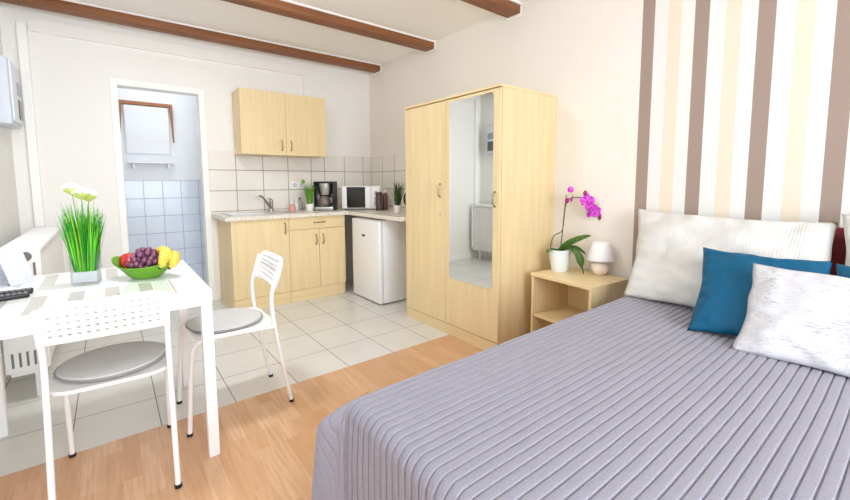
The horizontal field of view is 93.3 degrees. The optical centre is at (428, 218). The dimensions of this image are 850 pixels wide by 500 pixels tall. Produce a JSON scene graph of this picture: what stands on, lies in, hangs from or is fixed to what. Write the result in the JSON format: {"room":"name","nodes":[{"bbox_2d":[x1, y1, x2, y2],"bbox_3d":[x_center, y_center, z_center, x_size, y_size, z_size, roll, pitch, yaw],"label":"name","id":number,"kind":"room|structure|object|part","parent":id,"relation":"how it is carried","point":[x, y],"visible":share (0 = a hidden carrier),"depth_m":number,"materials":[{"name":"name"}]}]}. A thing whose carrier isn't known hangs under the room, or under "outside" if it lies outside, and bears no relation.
{"room":"studio apartment","nodes":[
{"label":"studio apartment","id":0,"kind":"room"},
{"bbox_2d":[0,25,20,379],"bbox_3d":[-1.279,-0.097,0.574,0.150,2.670,6.400,-4,7,-38],"label":"wall","id":1,"kind":"structure","parent":0,"point":[10,230],"depth_m":2.86,"materials":[{"name":"white paint"}]},
{"bbox_2d":[0,55,22,128],"bbox_3d":[-2.934,-0.872,2.800,0.102,0.445,0.360,-4,7,-38],"label":"meter box","id":2,"kind":"object","parent":1,"relation":"attached to","point":[11,114],"visible":1,"depth_m":2.69,"materials":[{"name":"white plastic"}]},
{"bbox_2d":[117,88,200,179],"bbox_3d":[-2.793,-0.415,4.062,2.130,2.670,0.730,-4,7,-38],"label":"wall","id":3,"kind":"structure","parent":0,"point":[185,147],"depth_m":4.33,"materials":[{"name":"white paint"}]},
{"bbox_2d":[118,99,173,154],"bbox_3d":[-2.915,-0.941,4.161,0.464,0.530,0.030,-4,7,-38],"label":"wall mirror","id":4,"kind":"object","parent":3,"relation":"attached to","point":[146,127],"visible":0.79,"depth_m":4.15,"materials":[{"name":"brown mirror"}]},
{"bbox_2d":[127,161,174,168],"bbox_3d":[-2.875,-0.560,4.169,0.400,0.070,0.120,-4,7,-38],"label":"shelf","id":5,"kind":"object","parent":3,"relation":"attached to","point":[133,163],"visible":1,"depth_m":4.12,"materials":[{"name":"white plastic"}]},
{"bbox_2d":[124,180,205,282],"bbox_3d":[-2.947,0.238,4.362,1.880,1.317,0.160,-4,7,-38],"label":"tiled wall","id":6,"kind":"structure","parent":0,"point":[168,213],"depth_m":4.34,"materials":[{"name":"tile"}]},
{"bbox_2d":[0,2,369,299],"bbox_3d":[-2.000,-0.425,4.148,3.480,2.670,0.120,-4,7,-38],"label":"wall","id":7,"kind":"structure","parent":0,"point":[70,76],"depth_m":3.44,"materials":[{"name":"white paint"}]},
{"bbox_2d":[15,21,44,226],"bbox_3d":[-3.104,-0.719,3.133,0.056,1.570,0.050,-4,7,-38],"label":"trim","id":8,"kind":"structure","parent":7,"relation":"attached to","point":[21,27],"depth_m":3.11,"materials":[{"name":"white paint"}]},
{"bbox_2d":[109,77,215,300],"bbox_3d":[-2.471,-0.196,3.782,0.719,2.083,0.138,-4,7,-38],"label":"door frame","id":9,"kind":"structure","parent":7,"relation":"in","point":[114,83],"depth_m":3.75,"materials":[{"name":"white paint"}]},
{"bbox_2d":[27,17,311,96],"bbox_3d":[-2.197,-1.146,3.834,2.270,0.955,0.024,-4,7,-38],"label":"trim","id":10,"kind":"structure","parent":7,"relation":"attached to","point":[34,25],"depth_m":3.63,"materials":[{"name":"white paint"}]},
{"bbox_2d":[215,292,219,299],"bbox_3d":[-2.659,0.823,3.650,1.380,0.080,0.012,-4,7,-38],"label":"baseboard","id":11,"kind":"structure","parent":7,"relation":"attached to","point":[217,294],"depth_m":4.06,"materials":[{"name":"white paint"}]},
{"bbox_2d":[208,150,323,215],"bbox_3d":[-1.685,-0.390,4.319,1.200,0.645,0.008,-4,7,-38],"label":"tile backsplash","id":12,"kind":"structure","parent":7,"relation":"attached to","point":[236,182],"depth_m":4.22,"materials":[{"name":"tile"}]},
{"bbox_2d":[232,87,326,157],"bbox_3d":[-1.527,-0.970,4.180,0.863,0.620,0.315,-4,7,-38],"label":"upper cabinet","id":13,"kind":"object","parent":7,"relation":"attached to","point":[265,123],"visible":1,"depth_m":4.04,"materials":[{"name":"brown wood"}]},
{"bbox_3d":[-1.623,-0.949,3.954,0.430,0.620,0.018,-4,7,-38],"label":"door","id":14,"kind":"part","parent":13,"relation":"part of","materials":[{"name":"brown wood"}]},
{"bbox_3d":[-1.284,-0.975,4.222,0.430,0.620,0.018,-4,7,-38],"label":"door","id":15,"kind":"part","parent":13,"relation":"part of","materials":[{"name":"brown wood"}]},
{"bbox_2d":[291,182,303,187],"bbox_3d":[-1.456,-0.381,4.486,0.145,0.075,0.016,-4,7,-38],"label":"wall socket","id":16,"kind":"object","parent":7,"relation":"attached to","point":[293,184],"visible":0.8,"depth_m":4.48,"materials":[{"name":"white plastic"}]},
{"bbox_2d":[324,155,370,207],"bbox_3d":[-0.976,-0.444,4.903,0.640,0.640,0.010,-4,7,-38],"label":"tile backsplash","id":17,"kind":"structure","parent":7,"relation":"attached to","point":[346,170],"depth_m":4.87,"materials":[{"name":"tile"}]},
{"bbox_2d":[0,277,483,499],"bbox_3d":[-0.249,1.051,2.073,3.180,0.100,7.300,-4,7,-38],"label":"floor","id":18,"kind":"structure","parent":0,"point":[267,440],"depth_m":2.12,"materials":[{"name":"laminate"}]},
{"bbox_2d":[0,226,66,395],"bbox_3d":[-2.590,0.529,2.687,0.177,0.843,1.401,-4,7,-38],"label":"radiator","id":19,"kind":"object","parent":18,"relation":"on","point":[43,248],"visible":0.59,"depth_m":2.19,"materials":[{"name":"white metal"}]},
{"bbox_2d":[0,226,62,250],"bbox_3d":[-2.599,0.124,2.660,0.175,0.031,1.375,-4,7,-38],"label":"grille","id":20,"kind":"object","parent":19,"relation":"attached to","point":[38,238],"depth_m":2.47,"materials":[{"name":"white plastic"}]},
{"bbox_3d":[-2.595,0.471,2.684,0.158,0.660,1.350,-4,7,-38],"label":"ribbed panel","id":21,"kind":"part","parent":19,"relation":"part of","materials":[{"name":"white plastic"}]},
{"bbox_2d":[31,290,181,499],"bbox_3d":[-1.266,0.649,1.625,0.386,0.790,0.507,-4,7,-36],"label":"dining chair","id":22,"kind":"object","parent":18,"relation":"on","point":[55,387],"visible":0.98,"depth_m":1.44,"materials":[{"name":"white metal"}]},
{"bbox_3d":[-1.296,0.682,1.361,0.021,0.762,0.103,-4,7,-36],"label":"leg","id":23,"kind":"part","parent":22,"relation":"part of","materials":[{"name":"white metal"}]},
{"bbox_3d":[-1.436,0.820,1.568,0.021,0.448,0.418,-4,7,-36],"label":"leg","id":24,"kind":"part","parent":22,"relation":"part of","materials":[{"name":"white metal"}]},
{"bbox_3d":[-1.147,0.348,1.429,0.381,0.153,0.064,-4,7,-36],"label":"backrest","id":25,"kind":"part","parent":22,"relation":"part of","materials":[{"name":"white plastic"}]},
{"bbox_3d":[-1.272,0.593,1.627,0.380,0.014,0.380,-4,7,-36],"label":"seat","id":26,"kind":"part","parent":22,"relation":"part of","materials":[{"name":"white plastic"}]},
{"bbox_2d":[53,341,165,382],"bbox_3d":[-1.282,0.572,1.637,0.364,0.028,0.364,-4,7,-38],"label":"seat cushion","id":27,"kind":"object","parent":22,"relation":"on","point":[115,360],"visible":0.94,"depth_m":1.59,"materials":[{"name":"grey fabric"}]},
{"bbox_3d":[-1.144,0.799,1.778,0.021,0.448,0.418,-4,7,-36],"label":"leg","id":28,"kind":"part","parent":22,"relation":"part of","materials":[{"name":"white metal"}]},
{"bbox_3d":[-1.004,0.661,1.570,0.021,0.762,0.103,-4,7,-36],"label":"leg","id":29,"kind":"part","parent":22,"relation":"part of","materials":[{"name":"white metal"}]},
{"bbox_2d":[0,260,219,457],"bbox_3d":[-1.477,0.659,1.796,0.800,0.741,0.813,-4,7,-38],"label":"dining table","id":30,"kind":"object","parent":18,"relation":"on","point":[186,289],"visible":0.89,"depth_m":1.71,"materials":[{"name":"white wood"}]},
{"bbox_3d":[-2.012,0.688,1.865,0.042,0.675,0.042,-4,7,-38],"label":"leg","id":31,"kind":"part","parent":30,"relation":"part of","materials":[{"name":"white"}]},
{"bbox_2d":[0,285,21,290],"bbox_3d":[-1.820,0.298,1.678,0.180,0.001,0.120,2,6,23],"label":"paper sheet","id":32,"kind":"object","parent":30,"relation":"on","point":[2,287],"visible":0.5,"depth_m":1.70,"materials":[{"name":"white paper"}]},
{"bbox_2d":[0,291,29,300],"bbox_3d":[-1.633,0.302,1.530,0.044,0.020,0.160,5,7,43],"label":"remote control","id":33,"kind":"object","parent":30,"relation":"on","point":[25,294],"visible":1,"depth_m":1.55,"materials":[{"name":"black plastic"}]},
{"bbox_2d":[0,287,33,294],"bbox_3d":[-1.679,0.296,1.592,0.160,0.020,0.044,-5,7,-42],"label":"remote control","id":34,"kind":"object","parent":30,"relation":"on","point":[30,289],"visible":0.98,"depth_m":1.61,"materials":[{"name":"black plastic"}]},
{"bbox_2d":[0,250,34,286],"bbox_3d":[-1.847,0.218,1.777,0.095,0.142,0.110,0,5,-1],"label":"leaflet","id":35,"kind":"object","parent":30,"relation":"on","point":[15,269],"visible":1,"depth_m":1.77,"materials":[{"name":"paper"}]},
{"bbox_2d":[72,268,100,283],"bbox_3d":[-1.525,0.219,1.790,0.096,0.135,0.090,-3,6,-30],"label":"plant pot","id":36,"kind":"object","parent":30,"relation":"on","point":[88,276],"visible":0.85,"depth_m":1.76,"materials":[{"name":"white ceramic"}]},
{"bbox_2d":[54,183,105,271],"bbox_3d":[-1.529,0.037,1.775,0.178,0.384,0.151,-3,6,-30],"label":"artificial grass","id":37,"kind":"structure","parent":36,"relation":"on","point":[83,240],"depth_m":1.75,"materials":[{"name":"green"}]},
{"bbox_3d":[-1.478,0.294,1.762,0.796,0.008,0.809,-4,7,-38],"label":"glass","id":38,"kind":"part","parent":30,"relation":"part of","materials":[{"name":"white glass"}]},
{"bbox_3d":[-1.478,0.327,1.765,0.800,0.058,0.813,-4,7,-38],"label":"frame","id":39,"kind":"part","parent":30,"relation":"part of","materials":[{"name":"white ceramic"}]},
{"bbox_2d":[111,256,169,279],"bbox_3d":[-1.338,0.226,1.901,0.293,0.099,0.184,0,5,0],"label":"fruit bowl","id":40,"kind":"object","parent":30,"relation":"on","point":[150,272],"visible":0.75,"depth_m":1.84,"materials":[{"name":"green"}]},
{"bbox_2d":[119,253,136,267],"bbox_3d":[-1.413,0.192,1.893,0.076,0.078,0.076,-4,7,-38],"label":"apple","id":41,"kind":"object","parent":40,"relation":"in","point":[124,258],"visible":0.62,"depth_m":1.86,"materials":[{"name":"red food"}]},
{"bbox_2d":[125,246,158,268],"bbox_3d":[-1.340,0.185,1.895,0.169,0.108,0.102,-1,5,-4],"label":"grape bunch","id":42,"kind":"object","parent":40,"relation":"in","point":[146,257],"visible":0.87,"depth_m":1.87,"materials":[{"name":"purple food"}]},
{"bbox_2d":[158,249,168,268],"bbox_3d":[-1.242,0.187,1.888,0.047,0.085,0.102,-3,6,-27],"label":"banana","id":43,"kind":"object","parent":40,"relation":"in","point":[163,258],"visible":0.98,"depth_m":1.85,"materials":[{"name":"yellow food"}]},
{"bbox_2d":[156,246,172,260],"bbox_3d":[-1.259,0.170,1.915,0.128,0.080,0.045,3,6,29],"label":"banana","id":44,"kind":"object","parent":40,"relation":"in","point":[169,251],"visible":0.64,"depth_m":1.90,"materials":[{"name":"yellow food"}]},
{"bbox_2d":[168,250,179,268],"bbox_3d":[-1.209,0.192,1.911,0.051,0.079,0.102,-3,6,-28],"label":"banana","id":45,"kind":"object","parent":40,"relation":"in","point":[175,258],"visible":0.89,"depth_m":1.88,"materials":[{"name":"yellow food"}]},
{"bbox_3d":[-1.419,0.642,2.332,0.042,0.675,0.042,-4,7,-38],"label":"leg","id":46,"kind":"part","parent":30,"relation":"part of","materials":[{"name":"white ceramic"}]},
{"bbox_3d":[-0.942,0.696,1.732,0.042,0.675,0.042,-4,7,-38],"label":"leg","id":47,"kind":"part","parent":30,"relation":"part of","materials":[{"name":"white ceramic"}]},
{"bbox_2d":[177,250,293,437],"bbox_3d":[-1.045,0.601,2.140,0.507,0.790,0.386,-4,7,-38],"label":"dining chair","id":48,"kind":"object","parent":18,"relation":"on","point":[268,265],"visible":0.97,"depth_m":2.13,"materials":[{"name":"white plastic"}]},
{"bbox_3d":[-1.188,0.754,2.270,0.418,0.448,0.021,-4,7,-38],"label":"leg","id":49,"kind":"part","parent":48,"relation":"part of","materials":[{"name":"white metal"}]},
{"bbox_2d":[185,308,262,332],"bbox_3d":[-1.069,0.527,2.114,0.364,0.028,0.364,-4,7,-38],"label":"seat cushion","id":50,"kind":"object","parent":48,"relation":"on","point":[228,319],"visible":0.88,"depth_m":2.07,"materials":[{"name":"grey fabric"}]},
{"bbox_3d":[-1.053,0.545,2.128,0.380,0.014,0.380,-4,7,-38],"label":"seat","id":51,"kind":"part","parent":48,"relation":"part of","materials":[{"name":"white plastic"}]},
{"bbox_3d":[-0.965,0.779,1.989,0.418,0.448,0.021,-4,7,-38],"label":"leg","id":52,"kind":"part","parent":48,"relation":"part of","materials":[{"name":"white metal"}]},
{"bbox_3d":[-1.002,0.584,2.404,0.103,0.762,0.021,-4,7,-38],"label":"leg","id":53,"kind":"part","parent":48,"relation":"part of","materials":[{"name":"white metal"}]},
{"bbox_3d":[-0.885,0.272,2.238,0.064,0.153,0.381,-4,7,-38],"label":"backrest","id":54,"kind":"part","parent":48,"relation":"part of","materials":[{"name":"white plastic"}]},
{"bbox_3d":[-0.778,0.609,2.123,0.103,0.762,0.021,-4,7,-38],"label":"leg","id":55,"kind":"part","parent":48,"relation":"part of","materials":[{"name":"white metal"}]},
{"bbox_2d":[217,218,290,308],"bbox_3d":[-1.722,0.407,3.974,0.514,0.842,0.609,-4,7,-38],"label":"base cabinet","id":56,"kind":"object","parent":18,"relation":"on","point":[239,242],"visible":0.93,"depth_m":3.75,"materials":[{"name":"brown wood"}]},
{"bbox_2d":[288,215,345,302],"bbox_3d":[-1.287,0.374,4.317,0.594,0.842,0.609,-4,7,-38],"label":"base cabinet","id":57,"kind":"object","parent":18,"relation":"on","point":[317,243],"visible":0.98,"depth_m":4.09,"materials":[{"name":"brown wood"}]},
{"bbox_3d":[-1.235,0.404,4.021,0.302,0.600,0.018,-4,7,-38],"label":"door","id":58,"kind":"part","parent":57,"relation":"part of","materials":[{"name":"brown wood"}]},
{"bbox_2d":[212,208,405,221],"bbox_3d":[-0.948,-0.035,3.933,1.826,0.035,1.594,-4,7,-38],"label":"countertop","id":59,"kind":"structure","parent":57,"relation":"on","point":[389,214],"depth_m":3.91,"materials":[{"name":"stone"}]},
{"bbox_2d":[221,210,297,216],"bbox_3d":[-1.666,0.008,3.985,0.630,0.135,0.390,-4,7,-38],"label":"sink","id":60,"kind":"object","parent":59,"relation":"in","point":[285,211],"visible":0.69,"depth_m":4.03,"materials":[{"name":"silver metal"}]},
{"bbox_2d":[258,195,273,210],"bbox_3d":[-1.690,-0.164,4.156,0.056,0.176,0.226,2,6,20],"label":"tap","id":61,"kind":"object","parent":59,"relation":"on","point":[269,203],"visible":1,"depth_m":4.21,"materials":[{"name":"silver metal"}]},
{"bbox_2d":[289,202,295,210],"bbox_3d":[-1.471,-0.134,4.338,0.067,0.090,0.066,-4,7,-38],"label":"bottle","id":62,"kind":"object","parent":59,"relation":"on","point":[292,206],"visible":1,"depth_m":4.32,"materials":[{"name":"pink plastic"}]},
{"bbox_2d":[294,199,298,209],"bbox_3d":[-1.453,-0.158,4.427,0.055,0.120,0.054,-4,7,-38],"label":"bottle","id":63,"kind":"object","parent":59,"relation":"on","point":[296,203],"visible":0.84,"depth_m":4.41,"materials":[{"name":"white plastic"}]},
{"bbox_2d":[298,197,302,209],"bbox_3d":[-1.433,-0.173,4.481,0.059,0.140,0.058,-4,7,-38],"label":"bottle","id":64,"kind":"object","parent":59,"relation":"on","point":[300,202],"visible":0.88,"depth_m":4.46,"materials":[{"name":"grey glass"}]},
{"bbox_2d":[301,180,314,210],"bbox_3d":[-1.283,-0.258,4.328,0.177,0.337,0.178,-4,7,-38],"label":"potted grass","id":65,"kind":"object","parent":59,"relation":"on","point":[309,193],"depth_m":4.30,"materials":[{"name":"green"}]},
{"bbox_2d":[313,181,337,210],"bbox_3d":[-1.132,-0.257,4.428,0.220,0.315,0.186,0,5,0],"label":"coffee maker","id":66,"kind":"object","parent":59,"relation":"on","point":[325,193],"visible":1,"depth_m":4.36,"materials":[{"name":"black plastic"}]},
{"bbox_2d":[342,186,382,209],"bbox_3d":[-0.742,-0.246,4.581,0.430,0.262,0.300,0,5,0],"label":"microwave","id":67,"kind":"object","parent":59,"relation":"on","point":[353,197],"visible":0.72,"depth_m":4.44,"materials":[{"name":"white plastic"}]},
{"bbox_3d":[-0.795,-0.240,4.452,0.322,0.246,0.016,0,5,0],"label":"door","id":68,"kind":"part","parent":67,"relation":"part of","materials":[{"name":"white plastic"}]},
{"bbox_3d":[-0.580,-0.240,4.452,0.103,0.246,0.015,0,5,0],"label":"control panel","id":69,"kind":"part","parent":67,"relation":"part of","materials":[{"name":"white plastic"}]},
{"bbox_2d":[376,192,382,210],"bbox_3d":[-0.531,-0.192,4.338,0.074,0.197,0.074,-4,7,-38],"label":"canister","id":70,"kind":"object","parent":59,"relation":"on","point":[379,201],"visible":1,"depth_m":4.31,"materials":[{"name":"brown"}]},
{"bbox_2d":[382,189,387,209],"bbox_3d":[-0.473,-0.214,4.408,0.060,0.228,0.060,-4,7,-38],"label":"bottle","id":71,"kind":"object","parent":59,"relation":"on","point":[384,196],"visible":0.91,"depth_m":4.39,"materials":[{"name":"brown glass"}]},
{"bbox_2d":[391,182,405,212],"bbox_3d":[-0.294,-0.228,4.027,0.206,0.326,0.213,-2,6,-21],"label":"potted grass","id":72,"kind":"object","parent":59,"relation":"on","point":[397,193],"depth_m":3.99,"materials":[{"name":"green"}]},
{"bbox_3d":[-1.123,0.033,4.077,0.592,0.120,0.018,-4,7,-38],"label":"drawer","id":73,"kind":"part","parent":57,"relation":"part of","materials":[{"name":"brown wood"}]},
{"bbox_3d":[-1.001,0.386,4.205,0.286,0.600,0.018,-4,7,-38],"label":"door","id":74,"kind":"part","parent":57,"relation":"part of","materials":[{"name":"brown wood"}]},
{"bbox_2d":[352,217,406,303],"bbox_3d":[-0.415,0.393,4.184,0.550,0.822,0.539,-4,7,-38],"label":"fridge","id":75,"kind":"object","parent":18,"relation":"on","point":[379,245],"visible":0.81,"depth_m":3.93,"materials":[{"name":"white metal"}]},
{"bbox_3d":[-0.612,0.403,4.028,0.044,0.803,0.539,-4,7,-38],"label":"door","id":76,"kind":"part","parent":75,"relation":"part of","materials":[{"name":"white"}]},
{"bbox_2d":[404,83,556,349],"bbox_3d":[0.364,-0.020,3.243,0.641,1.812,1.076,-4,7,-38],"label":"wardrobe","id":77,"kind":"object","parent":18,"relation":"on","point":[480,163],"visible":0.98,"depth_m":2.88,"materials":[{"name":"brown wood"}]},
{"bbox_3d":[-0.023,-0.055,3.274,0.018,1.699,0.527,-4,7,-38],"label":"door","id":78,"kind":"part","parent":77,"relation":"part of","materials":[{"name":"brown wood"}]},
{"bbox_2d":[449,92,493,288],"bbox_3d":[0.296,-0.189,2.838,0.004,1.313,0.434,-4,7,-38],"label":"mirror","id":79,"kind":"object","parent":77,"relation":"attached to","point":[471,117],"depth_m":2.82,"materials":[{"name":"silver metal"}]},
{"bbox_3d":[0.309,-0.018,2.858,0.018,1.699,0.532,-4,7,-38],"label":"door","id":80,"kind":"part","parent":77,"relation":"part of","materials":[{"name":"brown wood"}]},
{"bbox_3d":[0.370,-0.915,3.167,0.617,0.016,1.076,-4,7,-38],"label":"panel","id":81,"kind":"part","parent":77,"relation":"part of","materials":[{"name":"brown wood"}]},
{"bbox_2d":[531,266,628,331],"bbox_3d":[0.994,0.656,2.681,0.388,0.565,0.474,-4,6,-32],"label":"nightstand","id":82,"kind":"object","parent":18,"relation":"on","point":[555,296],"visible":0.45,"depth_m":2.76,"materials":[{"name":"brown wood"}]},
{"bbox_3d":[0.874,0.649,2.871,0.376,0.545,0.018,-4,6,-32],"label":"panel","id":83,"kind":"part","parent":82,"relation":"part of","materials":[{"name":"brown wood"}]},
{"bbox_2d":[534,305,585,322],"bbox_3d":[0.993,0.668,2.682,0.350,0.017,0.430,-4,6,-33],"label":"shelf","id":84,"kind":"object","parent":82,"relation":"attached to","point":[555,313],"depth_m":2.79,"materials":[{"name":"brown wood"}]},
{"bbox_2d":[546,186,600,273],"bbox_3d":[0.993,0.073,2.728,0.364,0.587,0.196,2,6,19],"label":"potted orchid","id":85,"kind":"object","parent":82,"relation":"on","point":[559,256],"visible":1,"depth_m":2.73,"materials":[{"name":"green plant"}]},
{"bbox_3d":[0.916,0.285,2.793,0.160,0.152,0.160,0,5,0],"label":"pot","id":86,"kind":"part","parent":85,"relation":"part of","materials":[{"name":"white ceramic"}]},
{"bbox_3d":[1.000,0.036,2.760,0.307,0.374,0.011,0,5,4],"label":"flower stem","id":87,"kind":"part","parent":85,"relation":"part of","materials":[{"name":"green"}]},
{"bbox_3d":[1.081,-0.134,2.720,0.107,0.083,0.017,-1,5,-6],"label":"flower","id":88,"kind":"part","parent":85,"relation":"part of","materials":[{"name":"purple plant"}]},
{"bbox_3d":[1.103,-0.086,2.716,0.081,0.063,0.015,1,5,12],"label":"flower","id":89,"kind":"part","parent":85,"relation":"part of","materials":[{"name":"purple plant"}]},
{"bbox_3d":[1.133,-0.059,2.722,0.107,0.084,0.018,-2,6,-17],"label":"flower","id":90,"kind":"part","parent":85,"relation":"part of","materials":[{"name":"purple plant"}]},
{"bbox_3d":[1.149,0.646,2.780,0.012,0.525,0.430,-4,6,-33],"label":"panel","id":91,"kind":"part","parent":82,"relation":"part of","materials":[{"name":"brown wood"}]},
{"bbox_2d":[586,241,614,274],"bbox_3d":[1.148,0.261,2.676,0.176,0.221,0.176,-4,7,-38],"label":"table lamp","id":92,"kind":"object","parent":82,"relation":"on","point":[600,253],"visible":1,"depth_m":2.63,"materials":[{"name":"white fabric"}]},
{"bbox_3d":[1.147,0.212,2.671,0.176,0.123,0.176,-4,7,-38],"label":"lamp shade","id":93,"kind":"part","parent":92,"relation":"part of","materials":[{"name":"white fabric"}]},
{"bbox_3d":[1.116,0.683,2.495,0.376,0.545,0.018,-4,6,-32],"label":"panel","id":94,"kind":"part","parent":82,"relation":"part of","materials":[{"name":"brown wood"}]},
{"bbox_3d":[1.132,0.815,1.165,2.010,0.528,1.680,-4,7,-38],"label":"bed","id":95,"kind":"object","parent":18,"relation":"on","visible":0},
{"bbox_2d":[311,296,849,499],"bbox_3d":[1.086,0.772,1.131,2.177,0.493,1.936,-4,7,-38],"label":"coverlet","id":96,"kind":"object","parent":95,"relation":"on","point":[617,399],"visible":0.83,"depth_m":1.09,"materials":[{"name":"fabric"}]},
{"bbox_2d":[623,208,837,306],"bbox_3d":[1.439,0.220,1.993,0.345,0.489,0.953,-4,7,-38],"label":"pillow","id":97,"kind":"object","parent":96,"relation":"on","point":[667,267],"visible":0.67,"depth_m":2.02,"materials":[{"name":"white fabric"}]},
{"bbox_2d":[687,247,832,335],"bbox_3d":[1.357,0.321,1.653,0.323,0.322,0.479,-5,7,-41],"label":"cushion","id":98,"kind":"object","parent":96,"relation":"on","point":[727,277],"visible":0.48,"depth_m":1.68,"materials":[{"name":"teal fabric"}]},
{"bbox_2d":[732,263,849,376],"bbox_3d":[1.431,0.363,1.353,0.262,0.312,0.601,-4,7,-38],"label":"cushion","id":99,"kind":"object","parent":96,"relation":"on","point":[798,317],"visible":1,"depth_m":1.42,"materials":[{"name":"white fabric"}]},
{"bbox_2d":[830,227,845,275],"bbox_3d":[1.898,0.239,1.737,0.094,0.436,0.460,-4,7,-38],"label":"cushion","id":100,"kind":"object","parent":96,"relation":"on","point":[838,255],"visible":0.15,"depth_m":1.80,"materials":[{"name":"red fabric"}]},
{"bbox_2d":[836,263,849,277],"bbox_3d":[1.633,0.354,1.323,0.340,0.306,0.466,-4,7,-38],"label":"cushion","id":101,"kind":"object","parent":96,"relation":"on","point":[841,270],"visible":0.13,"depth_m":1.55,"materials":[{"name":"teal fabric"}]},
{"bbox_2d":[842,214,849,265],"bbox_3d":[1.917,0.265,1.349,0.316,0.503,0.802,-4,7,-38],"label":"pillow","id":102,"kind":"object","parent":96,"relation":"on","point":[846,218],"visible":0.23,"depth_m":1.68,"materials":[{"name":"white fabric"}]},
{"bbox_2d":[73,0,528,64],"bbox_3d":[-0.259,-1.618,1.826,3.480,0.120,7.600,-4,7,-38],"label":"ceiling","id":103,"kind":"structure","parent":0,"point":[435,20],"depth_m":3.41,"materials":[{"name":"white paint"}]},
{"bbox_2d":[0,0,379,72],"bbox_3d":[-1.849,-1.701,3.826,3.169,0.069,0.130,-4,7,-38],"label":"ceiling beam","id":104,"kind":"structure","parent":103,"relation":"attached to","point":[58,6],"depth_m":3.52,"materials":[{"name":"brown wood"}]},
{"bbox_2d":[222,0,433,51],"bbox_3d":[-1.223,-1.631,3.040,3.169,0.069,0.130,-4,7,-38],"label":"ceiling beam","id":105,"kind":"structure","parent":103,"relation":"attached to","point":[278,7],"depth_m":3.34,"materials":[{"name":"brown wood"}]},
{"bbox_2d":[461,0,519,17],"bbox_3d":[-0.561,-1.556,2.208,3.169,0.069,0.130,-4,7,-38],"label":"ceiling beam","id":106,"kind":"structure","parent":103,"relation":"attached to","point":[505,8],"depth_m":3.04,"materials":[{"name":"brown wood"}]},
{"bbox_2d":[306,204,313,210],"bbox_3d":[-1.277,-0.127,4.337,0.090,0.075,0.090,-4,7,-38],"label":"pot","id":107,"kind":"object","parent":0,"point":[309,207],"depth_m":4.30,"materials":[{"name":"white ceramic"}]},
{"bbox_2d":[393,205,401,212],"bbox_3d":[-0.305,-0.101,4.013,0.084,0.075,0.084,-4,7,-38],"label":"pot","id":108,"kind":"object","parent":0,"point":[397,208],"depth_m":3.98,"materials":[{"name":"white ceramic"}]},
{"bbox_2d":[369,0,849,278],"bbox_3d":[1.330,-0.297,2.632,0.150,2.670,6.700,-4,7,-38],"label":"wall","id":109,"kind":"structure","parent":0,"point":[733,109],"depth_m":2.37,"materials":[{"name":"paint"}]},
{"bbox_2d":[62,0,381,74],"bbox_3d":[-1.846,-1.695,3.829,3.180,0.084,0.161,-4,7,-38],"label":"trim","id":110,"kind":"structure","parent":109,"relation":"attached to","point":[72,1],"depth_m":3.63,"materials":[{"name":"white paint"}]},
{"bbox_2d":[280,0,435,53],"bbox_3d":[-1.220,-1.624,3.042,3.180,0.084,0.161,-4,7,-38],"label":"trim","id":111,"kind":"structure","parent":109,"relation":"attached to","point":[288,1],"depth_m":3.45,"materials":[{"name":"white paint"}]},
{"bbox_2d":[370,154,405,208],"bbox_3d":[-0.225,-0.406,4.466,0.008,0.640,1.610,-4,7,-38],"label":"tile backsplash","id":112,"kind":"structure","parent":109,"relation":"attached to","point":[387,170],"depth_m":4.75,"materials":[{"name":"tile"}]},
{"bbox_2d":[506,0,522,20],"bbox_3d":[-0.558,-1.550,2.211,3.180,0.084,0.161,-4,7,-38],"label":"trim","id":113,"kind":"structure","parent":109,"relation":"attached to","point":[514,1],"depth_m":3.14,"materials":[{"name":"white paint"}]}
]}

